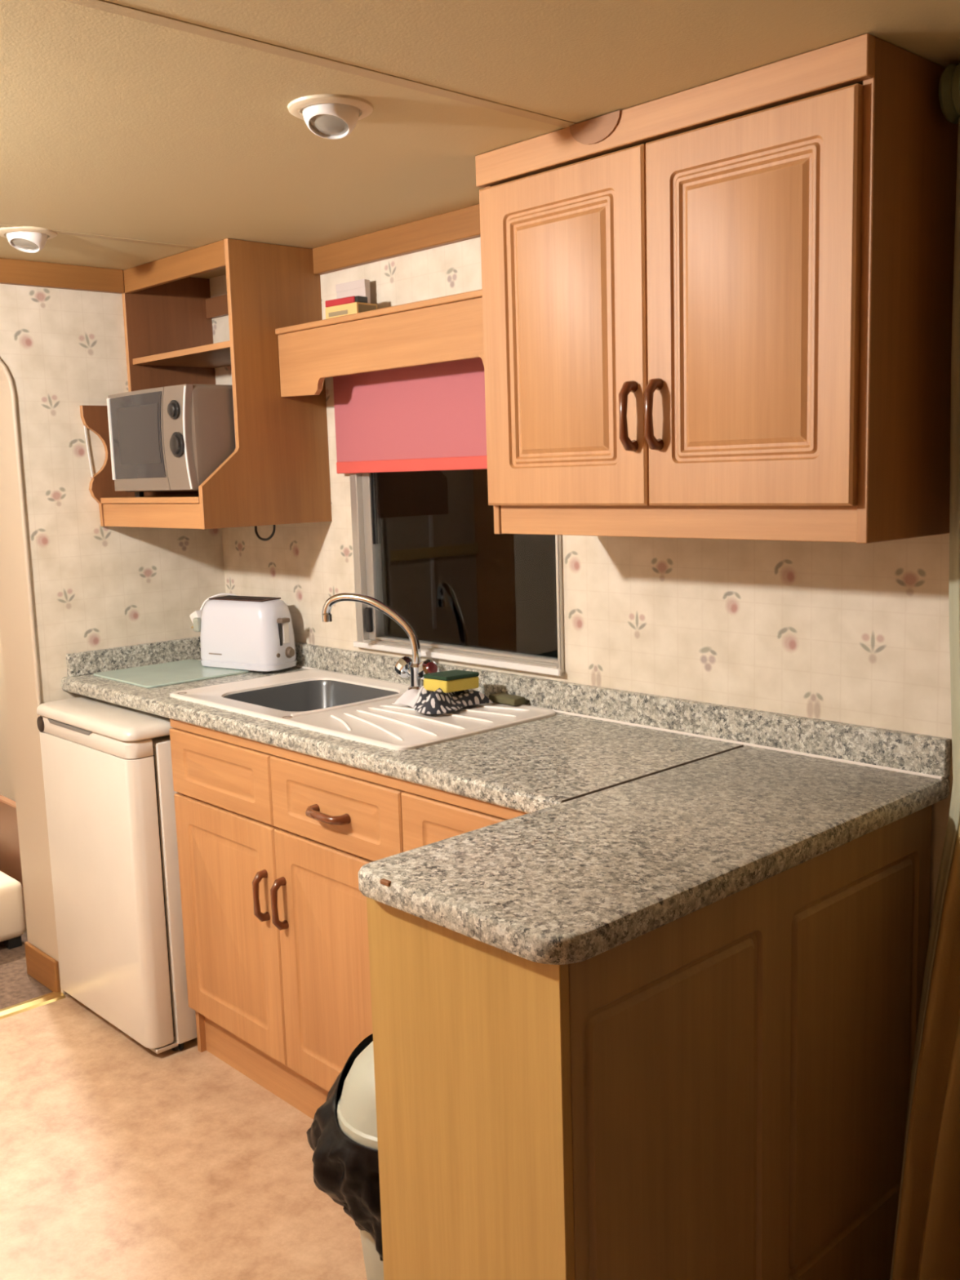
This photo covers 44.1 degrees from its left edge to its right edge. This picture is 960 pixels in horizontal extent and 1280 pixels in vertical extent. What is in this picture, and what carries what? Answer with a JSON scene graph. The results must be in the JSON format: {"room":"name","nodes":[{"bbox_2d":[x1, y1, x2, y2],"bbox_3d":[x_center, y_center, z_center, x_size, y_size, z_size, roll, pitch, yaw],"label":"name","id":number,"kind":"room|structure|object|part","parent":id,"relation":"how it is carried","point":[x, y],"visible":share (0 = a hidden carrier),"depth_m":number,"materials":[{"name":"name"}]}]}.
{"room":"kitchen","nodes":[
{"label":"kitchen","id":0,"kind":"room"},
{"bbox_2d":[0,283,226,982],"bbox_3d":[-1.957,0.109,2.668,3.050,2.010,0.215,-9,11,-42],"label":"wall","id":1,"kind":"structure","parent":0,"point":[95,586],"depth_m":3.27,"materials":[{"name":"paper"}]},
{"bbox_2d":[0,358,66,995],"bbox_3d":[-1.454,0.147,2.995,0.695,1.811,0.014,-9,11,-42],"label":"trim","id":2,"kind":"structure","parent":1,"relation":"attached to","point":[13,402],"depth_m":3.17,"materials":[{"name":"beige"}]},
{"bbox_2d":[0,991,66,1019],"bbox_3d":[-1.480,1.047,3.077,0.814,0.009,0.056,-9,11,-42],"label":"trim","id":3,"kind":"structure","parent":1,"relation":"attached to","point":[52,997],"depth_m":3.28,"materials":[{"name":"gold metal"}]},
{"bbox_2d":[24,941,60,992],"bbox_3d":[-1.262,0.945,3.419,0.012,0.100,0.211,-9,11,-42],"label":"baseboard","id":4,"kind":"structure","parent":1,"relation":"attached to","point":[41,966],"depth_m":3.40,"materials":[{"name":"brown wood"}]},
{"bbox_2d":[0,257,124,293],"bbox_3d":[-2.005,-0.829,2.352,2.777,0.062,0.022,-9,11,-42],"label":"trim","id":5,"kind":"structure","parent":1,"relation":"attached to","point":[12,271],"depth_m":3.16,"materials":[{"name":"brown wood"}]},
{"bbox_2d":[0,925,367,1279],"bbox_3d":[-1.613,1.156,2.481,3.050,0.030,5.100,-9,11,-42],"label":"floor","id":6,"kind":"structure","parent":0,"point":[121,1158],"depth_m":2.50,"materials":[{"name":"plastic"}]},
{"bbox_2d":[0,795,26,949],"bbox_3d":[-1.867,0.731,3.986,0.430,0.400,1.300,-9,11,-42],"label":"divan","id":7,"kind":"object","parent":6,"relation":"on","point":[12,909],"visible":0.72,"depth_m":3.71,"materials":[{"name":"beige fabric"}]},
{"bbox_3d":[-1.836,0.821,3.901,0.340,0.185,0.880,-9,11,-42],"label":"mattress","id":8,"kind":"part","parent":7,"relation":"part of","materials":[{"name":"beige fabric"}]},
{"bbox_2d":[36,696,196,1053],"bbox_3d":[-0.807,0.576,3.260,0.566,0.848,0.545,-9,11,-42],"label":"fridge","id":9,"kind":"object","parent":6,"relation":"on","point":[107,766],"visible":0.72,"depth_m":2.97,"materials":[{"name":"white metal"}]},
{"bbox_3d":[-0.819,0.173,3.202,0.566,0.033,0.545,-9,11,-42],"label":"lid","id":10,"kind":"part","parent":9,"relation":"part of","materials":[{"name":"white plastic"}]},
{"bbox_2d":[169,718,528,1119],"bbox_3d":[-0.133,0.641,2.618,0.543,0.861,1.284,-9,11,-42],"label":"base cabinet","id":11,"kind":"object","parent":6,"relation":"on","point":[273,842],"visible":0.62,"depth_m":2.59,"materials":[{"name":"brown wood"}]},
{"bbox_3d":[-0.545,0.585,3.098,0.485,0.861,0.016,-9,11,-42],"label":"panel","id":12,"kind":"part","parent":11,"relation":"part of","materials":[{"name":"brown wood"}]},
{"bbox_3d":[-0.596,0.309,2.729,0.020,0.157,0.434,-9,11,-42],"label":"drawer","id":13,"kind":"part","parent":11,"relation":"part of","materials":[{"name":"brown wood"}]},
{"bbox_3d":[-0.585,0.665,2.780,0.020,0.552,0.434,-9,11,-42],"label":"door","id":14,"kind":"part","parent":11,"relation":"part of","materials":[{"name":"brown wood"}]},
{"bbox_3d":[-0.485,0.567,2.615,0.034,0.118,0.020,-9,11,-42],"label":"handle","id":15,"kind":"part","parent":11,"relation":"part of","materials":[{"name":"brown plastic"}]},
{"bbox_3d":[-0.436,0.573,2.563,0.034,0.118,0.020,-9,11,-42],"label":"handle","id":16,"kind":"part","parent":11,"relation":"part of","materials":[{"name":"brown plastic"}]},
{"bbox_3d":[-0.283,0.701,2.460,0.020,0.552,0.442,-9,11,-42],"label":"door","id":17,"kind":"part","parent":11,"relation":"part of","materials":[{"name":"brown wood"}]},
{"bbox_3d":[-0.314,0.354,2.389,0.038,0.021,0.126,-9,11,-42],"label":"handle","id":18,"kind":"part","parent":11,"relation":"part of","materials":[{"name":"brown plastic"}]},
{"bbox_3d":[-0.294,0.345,2.409,0.020,0.157,0.442,-9,11,-42],"label":"drawer","id":19,"kind":"part","parent":11,"relation":"part of","materials":[{"name":"brown wood"}]},
{"bbox_3d":[-0.306,0.252,2.410,0.015,0.022,1.284,-9,11,-42],"label":"rail","id":20,"kind":"part","parent":11,"relation":"part of","materials":[{"name":"brown wood"}]},
{"bbox_3d":[-0.004,0.381,2.101,0.020,0.157,0.402,-9,11,-42],"label":"drawer","id":21,"kind":"part","parent":11,"relation":"part of","materials":[{"name":"brown wood"}]},
{"bbox_2d":[61,636,951,813],"bbox_3d":[-0.185,0.153,2.626,0.533,0.104,2.275,-9,11,-42],"label":"countertop","id":22,"kind":"structure","parent":11,"relation":"on","point":[597,739],"depth_m":2.31,"materials":[{"name":"stone"}]},
{"bbox_2d":[93,659,249,688],"bbox_3d":[-0.854,0.091,3.278,0.310,0.006,0.326,-9,11,-42],"label":"chopping board","id":23,"kind":"object","parent":22,"relation":"on","point":[157,675],"visible":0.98,"depth_m":3.25,"materials":[{"name":"clear glass"}]},
{"bbox_2d":[190,592,297,673],"bbox_3d":[-0.661,-0.025,3.339,0.361,0.206,0.162,3,10,33],"label":"toaster","id":24,"kind":"object","parent":22,"relation":"on","point":[239,633],"visible":1,"depth_m":3.25,"materials":[{"name":"white plastic"}]},
{"bbox_3d":[-0.736,-0.047,3.408,0.128,0.177,0.045,-6,9,-30],"label":"cord","id":25,"kind":"part","parent":24,"relation":"part of","materials":[{"name":"white plastic"}]},
{"bbox_3d":[-0.656,-0.116,3.304,0.200,0.004,0.080,4,10,33],"label":"plate","id":26,"kind":"part","parent":24,"relation":"part of","materials":[{"name":"brown metal"}]},
{"bbox_3d":[-0.534,-0.053,3.219,0.020,0.012,0.034,4,10,33],"label":"lever","id":27,"kind":"part","parent":24,"relation":"part of","materials":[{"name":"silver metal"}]},
{"bbox_3d":[-0.532,-0.018,3.244,0.006,0.056,0.024,4,10,33],"label":"lever plate","id":28,"kind":"part","parent":24,"relation":"part of","materials":[{"name":"white plastic"}]},
{"bbox_2d":[169,669,555,750],"bbox_3d":[-0.301,0.220,2.777,0.450,0.164,0.926,-9,11,-42],"label":"sink","id":29,"kind":"object","parent":22,"relation":"in","point":[358,708],"visible":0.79,"depth_m":2.66,"materials":[{"name":"white enamel"},{"name":"stainless steel"}]},
{"bbox_3d":[-0.412,0.210,2.914,0.326,0.150,0.358,-9,11,-42],"label":"bowl","id":30,"kind":"part","parent":29,"relation":"part of","materials":[{"name":"grey metal"}]},
{"bbox_2d":[391,685,493,714],"bbox_3d":[-0.086,0.119,2.678,0.208,0.048,0.188,-9,11,-42],"label":"dishcloth","id":31,"kind":"object","parent":29,"relation":"on","point":[423,700],"visible":0.71,"depth_m":2.63,"materials":[{"name":"fabric"}]},
{"bbox_2d":[423,669,479,693],"bbox_3d":[-0.064,0.092,2.659,0.072,0.041,0.111,5,11,41],"label":"sponge","id":32,"kind":"object","parent":31,"relation":"on","point":[451,681],"visible":1,"depth_m":2.63,"materials":[{"name":"yellow plastic"}]},
{"bbox_2d":[488,692,524,706],"bbox_3d":[0.061,0.134,2.685,0.036,0.017,0.090,-9,11,-39],"label":"pad","id":33,"kind":"object","parent":29,"relation":"on","point":[503,698],"visible":0.91,"depth_m":2.67,"materials":[{"name":"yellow fabric"}]},
{"bbox_2d":[321,592,439,690],"bbox_3d":[-0.237,0.002,2.912,0.310,0.238,0.084,2,9,26],"label":"mixer tap","id":34,"kind":"object","parent":22,"relation":"on","point":[406,667],"visible":0.88,"depth_m":2.88,"materials":[{"name":"silver metal"}]},
{"bbox_3d":[-0.267,-0.027,2.908,0.259,0.179,0.025,1,9,19],"label":"spout","id":35,"kind":"part","parent":34,"relation":"part of","materials":[{"name":"silver metal"}]},
{"bbox_3d":[-0.179,0.067,2.908,0.053,0.054,0.054,-9,11,-42],"label":"tap knob","id":36,"kind":"part","parent":34,"relation":"part of","materials":[{"name":"silver metal"}]},
{"bbox_3d":[-0.128,0.073,2.853,0.053,0.054,0.054,-9,11,-42],"label":"tap knob","id":37,"kind":"part","parent":34,"relation":"part of","materials":[{"name":"silver metal"}]},
{"bbox_2d":[337,1040,383,1279],"bbox_3d":[-0.108,0.912,2.049,0.266,0.484,0.266,-9,11,-42],"label":"waste bin","id":38,"kind":"object","parent":6,"relation":"on","point":[357,1105],"visible":0.23,"depth_m":1.97,"materials":[{"name":"grey plastic"}]},
{"bbox_2d":[306,1033,382,1261],"bbox_3d":[-0.133,0.867,2.048,0.313,0.299,0.332,-9,11,-42],"label":"liner","id":39,"kind":"object","parent":38,"relation":"in","point":[346,1170],"visible":0.26,"depth_m":1.96,"materials":[{"name":"black plastic"}]},
{"bbox_3d":[-0.114,0.743,2.024,0.266,0.142,0.266,-9,11,-42],"label":"lid","id":40,"kind":"part","parent":38,"relation":"part of","materials":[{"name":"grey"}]},
{"bbox_2d":[366,804,931,1279],"bbox_3d":[0.314,0.733,1.881,0.917,0.862,0.368,-9,11,-42],"label":"base cabinet","id":41,"kind":"object","parent":6,"relation":"on","point":[720,1091],"visible":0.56,"depth_m":1.62,"materials":[{"name":"brown wood"}]},
{"bbox_3d":[-0.014,0.786,1.577,0.016,0.862,0.368,-9,11,-42],"label":"panel","id":42,"kind":"part","parent":41,"relation":"part of","materials":[{"name":"brown wood"}]},
{"bbox_2d":[358,745,950,964],"bbox_3d":[0.304,0.289,1.805,0.958,0.038,0.393,-9,11,-42],"label":"countertop","id":43,"kind":"structure","parent":41,"relation":"on","point":[580,879],"depth_m":1.66,"materials":[{"name":"stone"}]},
{"bbox_3d":[0.440,0.746,1.759,0.900,0.862,0.018,-9,11,-42],"label":"panel","id":44,"kind":"part","parent":41,"relation":"part of","materials":[{"name":"brown wood"}]},
{"bbox_2d":[0,236,952,941],"bbox_3d":[1.062,0.153,1.717,0.060,2.010,9.700,-9,11,-42],"label":"wall","id":45,"kind":"structure","parent":0,"point":[851,633],"depth_m":2.31,"materials":[{"name":"paper"}]},
{"bbox_2d":[80,238,331,528],"bbox_3d":[-0.751,-0.662,3.179,0.420,0.700,0.563,-9,11,-42],"label":"upper cabinet","id":46,"kind":"object","parent":45,"relation":"attached to","point":[277,472],"visible":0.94,"depth_m":3.05,"materials":[{"name":"brown wood"}]},
{"bbox_3d":[-0.938,-0.685,3.377,0.420,0.700,0.016,-9,11,-42],"label":"panel","id":47,"kind":"part","parent":46,"relation":"part of","materials":[{"name":"brown wood"}]},
{"bbox_2d":[100,493,199,503],"bbox_3d":[-0.732,-0.388,3.229,0.387,0.016,0.531,-9,11,-42],"label":"shelf","id":48,"kind":"object","parent":46,"relation":"attached to","point":[104,498],"depth_m":3.14,"materials":[{"name":"brown wood"}]},
{"bbox_2d":[106,383,235,497],"bbox_3d":[-0.735,-0.523,3.149,0.350,0.274,0.417,-9,11,-42],"label":"microwave oven","id":49,"kind":"object","parent":46,"relation":"on","point":[168,438],"visible":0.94,"depth_m":2.96,"materials":[{"name":"silver metal"}]},
{"bbox_3d":[-0.888,-0.526,3.068,0.009,0.212,0.294,-9,11,-41],"label":"door glass","id":50,"kind":"part","parent":49,"relation":"part of","materials":[{"name":"grey glass"}]},
{"bbox_3d":[-0.882,-0.516,3.080,0.030,0.254,0.318,-9,11,-42],"label":"door","id":51,"kind":"part","parent":49,"relation":"part of","materials":[{"name":"silver metal"}]},
{"bbox_3d":[-0.757,-0.567,2.915,0.013,0.047,0.047,-9,11,-42],"label":"knob","id":52,"kind":"part","parent":49,"relation":"part of","materials":[{"name":"black plastic"}]},
{"bbox_3d":[-0.751,-0.482,2.924,0.013,0.062,0.062,-9,11,-42],"label":"knob","id":53,"kind":"part","parent":49,"relation":"part of","materials":[{"name":"black plastic"}]},
{"bbox_3d":[-0.744,-0.500,2.936,0.026,0.254,0.115,-9,11,-42],"label":"control panel","id":54,"kind":"part","parent":49,"relation":"part of","materials":[{"name":"silver metal"}]},
{"bbox_2d":[132,340,231,368],"bbox_3d":[-0.697,-0.773,3.217,0.261,0.016,0.531,-9,11,-42],"label":"shelf","id":55,"kind":"object","parent":46,"relation":"attached to","point":[215,355],"depth_m":3.24,"materials":[{"name":"brown wood"}]},
{"bbox_3d":[-0.613,-0.947,3.277,0.017,0.055,0.531,-9,11,-42],"label":"rail","id":56,"kind":"part","parent":46,"relation":"part of","materials":[{"name":"brown wood"}]},
{"bbox_3d":[-0.552,-0.641,2.992,0.385,0.700,0.016,-9,11,-42],"label":"panel","id":57,"kind":"part","parent":46,"relation":"part of","materials":[{"name":"brown wood"}]},
{"bbox_2d":[254,524,275,541],"bbox_3d":[-0.600,-0.334,3.292,0.011,0.117,0.102,-9,11,-42],"label":"cable","id":58,"kind":"object","parent":46,"relation":"hanging from","point":[274,526],"visible":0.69,"depth_m":3.29,"materials":[{"name":"black plastic"}]},
{"bbox_2d":[275,288,484,396],"bbox_3d":[-0.148,-0.671,2.724,0.149,0.173,0.917,-9,11,-42],"label":"pelmet","id":59,"kind":"object","parent":45,"relation":"attached to","point":[448,328],"visible":0.63,"depth_m":2.71,"materials":[{"name":"brown wood"}]},
{"bbox_2d":[324,302,377,319],"bbox_3d":[-0.311,-0.791,2.865,0.117,0.033,0.067,6,11,43],"label":"matchbox","id":60,"kind":"object","parent":59,"relation":"on","point":[331,312],"visible":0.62,"depth_m":2.83,"materials":[{"name":"yellow cardboard"}]},
{"bbox_2d":[324,295,367,307],"bbox_3d":[-0.322,-0.814,2.854,0.115,0.016,0.036,5,11,41],"label":"packet","id":61,"kind":"object","parent":60,"relation":"on","point":[344,300],"visible":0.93,"depth_m":2.83,"materials":[{"name":"red cardboard"}]},
{"bbox_2d":[335,278,370,303],"bbox_3d":[-0.314,-0.836,2.938,0.110,0.101,0.017,6,11,44],"label":"carton","id":62,"kind":"object","parent":59,"relation":"on","point":[361,287],"visible":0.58,"depth_m":2.92,"materials":[{"name":"beige cardboard"}]},
{"bbox_2d":[312,204,480,275],"bbox_3d":[-0.109,-0.939,2.731,0.022,0.065,0.919,-9,11,-42],"label":"trim","id":63,"kind":"structure","parent":45,"relation":"attached to","point":[463,224],"depth_m":2.80,"materials":[{"name":"brown wood"}]},
{"bbox_2d":[333,357,487,473],"bbox_3d":[-0.108,-0.565,2.759,0.034,0.338,0.810,-9,11,-42],"label":"roller blind","id":64,"kind":"object","parent":45,"relation":"attached to","point":[429,417],"visible":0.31,"depth_m":2.83,"materials":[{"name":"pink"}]},
{"bbox_2d":[349,469,564,675],"bbox_3d":[-0.066,-0.311,2.831,0.072,0.719,0.743,-9,11,-42],"label":"window","id":65,"kind":"structure","parent":45,"relation":"in","point":[426,547],"depth_m":2.86,"materials":[{"name":"silver metal"}]},
{"bbox_3d":[-0.078,0.041,2.860,0.010,0.014,0.743,-9,11,-42],"label":"sill","id":66,"kind":"part","parent":65,"relation":"part of","materials":[{"name":"white plastic"}]},
{"bbox_2d":[475,33,958,543],"bbox_3d":[0.370,-0.534,2.051,0.336,0.701,0.792,-9,11,-42],"label":"upper cabinet","id":67,"kind":"object","parent":45,"relation":"attached to","point":[740,327],"visible":0.99,"depth_m":1.85,"materials":[{"name":"brown wood"}]},
{"bbox_3d":[0.125,-0.570,2.349,0.283,0.701,0.016,-9,11,-42],"label":"panel","id":68,"kind":"part","parent":67,"relation":"part of","materials":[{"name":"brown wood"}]},
{"bbox_3d":[0.144,-0.533,2.109,0.018,0.584,0.390,-9,11,-42],"label":"door","id":69,"kind":"part","parent":67,"relation":"part of","materials":[{"name":"brown wood"}]},
{"bbox_3d":[0.247,-0.376,1.988,0.034,0.118,0.020,-9,11,-42],"label":"handle","id":70,"kind":"part","parent":67,"relation":"part of","materials":[{"name":"brown plastic"}]},
{"bbox_3d":[0.284,-0.371,1.949,0.034,0.118,0.020,-9,11,-42],"label":"handle","id":71,"kind":"part","parent":67,"relation":"part of","materials":[{"name":"brown plastic"}]},
{"bbox_3d":[0.409,-0.501,1.828,0.018,0.584,0.376,-9,11,-42],"label":"door","id":72,"kind":"part","parent":67,"relation":"part of","materials":[{"name":"brown wood"}]},
{"bbox_3d":[0.653,-0.505,1.788,0.283,0.701,0.018,-9,11,-42],"label":"panel","id":73,"kind":"part","parent":67,"relation":"part of","materials":[{"name":"brown wood"}]},
{"bbox_2d":[938,63,959,124],"bbox_3d":[1.099,-0.768,1.382,0.111,0.084,1.116,-10,11,-44],"label":"pole","id":74,"kind":"object","parent":45,"relation":"attached to","point":[949,81],"visible":1,"depth_m":1.73,"materials":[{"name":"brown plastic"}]},
{"bbox_2d":[889,116,959,1279],"bbox_3d":[0.825,0.212,1.547,0.366,1.934,0.651,-9,11,-42],"label":"curtain","id":75,"kind":"object","parent":74,"relation":"hanging from","point":[926,1242],"visible":0.99,"depth_m":1.87,"materials":[{"name":"brown fabric"}]},
{"bbox_2d":[0,0,959,279],"bbox_3d":[-0.103,-0.676,0.523,3.170,0.042,9.820,-9,11,-42],"label":"ceiling","id":76,"kind":"structure","parent":0,"point":[134,132],"depth_m":1.79,"materials":[{"name":"beige paint"}]},
{"bbox_2d":[0,226,57,253],"bbox_3d":[-1.052,-0.934,2.751,0.136,0.061,0.136,-9,11,-42],"label":"ceiling spotlight","id":77,"kind":"object","parent":76,"relation":"attached to","point":[29,239],"visible":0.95,"depth_m":2.73,"materials":[{"name":"white plastic"}]},
{"bbox_3d":[-2.088,-0.903,2.632,3.170,0.012,1.326,-9,11,-42],"label":"panel","id":78,"kind":"part","parent":76,"relation":"part of","materials":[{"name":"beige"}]},
{"bbox_3d":[-1.185,-0.794,1.674,3.170,0.012,1.308,-9,11,-42],"label":"panel","id":79,"kind":"part","parent":76,"relation":"part of","materials":[{"name":"beige paint"}]},
{"bbox_2d":[287,93,373,139],"bbox_3d":[-0.237,-0.835,1.887,0.136,0.061,0.136,-9,11,-42],"label":"ceiling spotlight","id":80,"kind":"object","parent":76,"relation":"attached to","point":[327,116],"visible":0.96,"depth_m":1.86,"materials":[{"name":"beige plastic"}]},
{"bbox_3d":[-0.290,-0.685,0.724,3.170,0.012,1.304,-9,11,-42],"label":"panel","id":81,"kind":"part","parent":76,"relation":"part of","materials":[{"name":"beige paint"}]}
]}

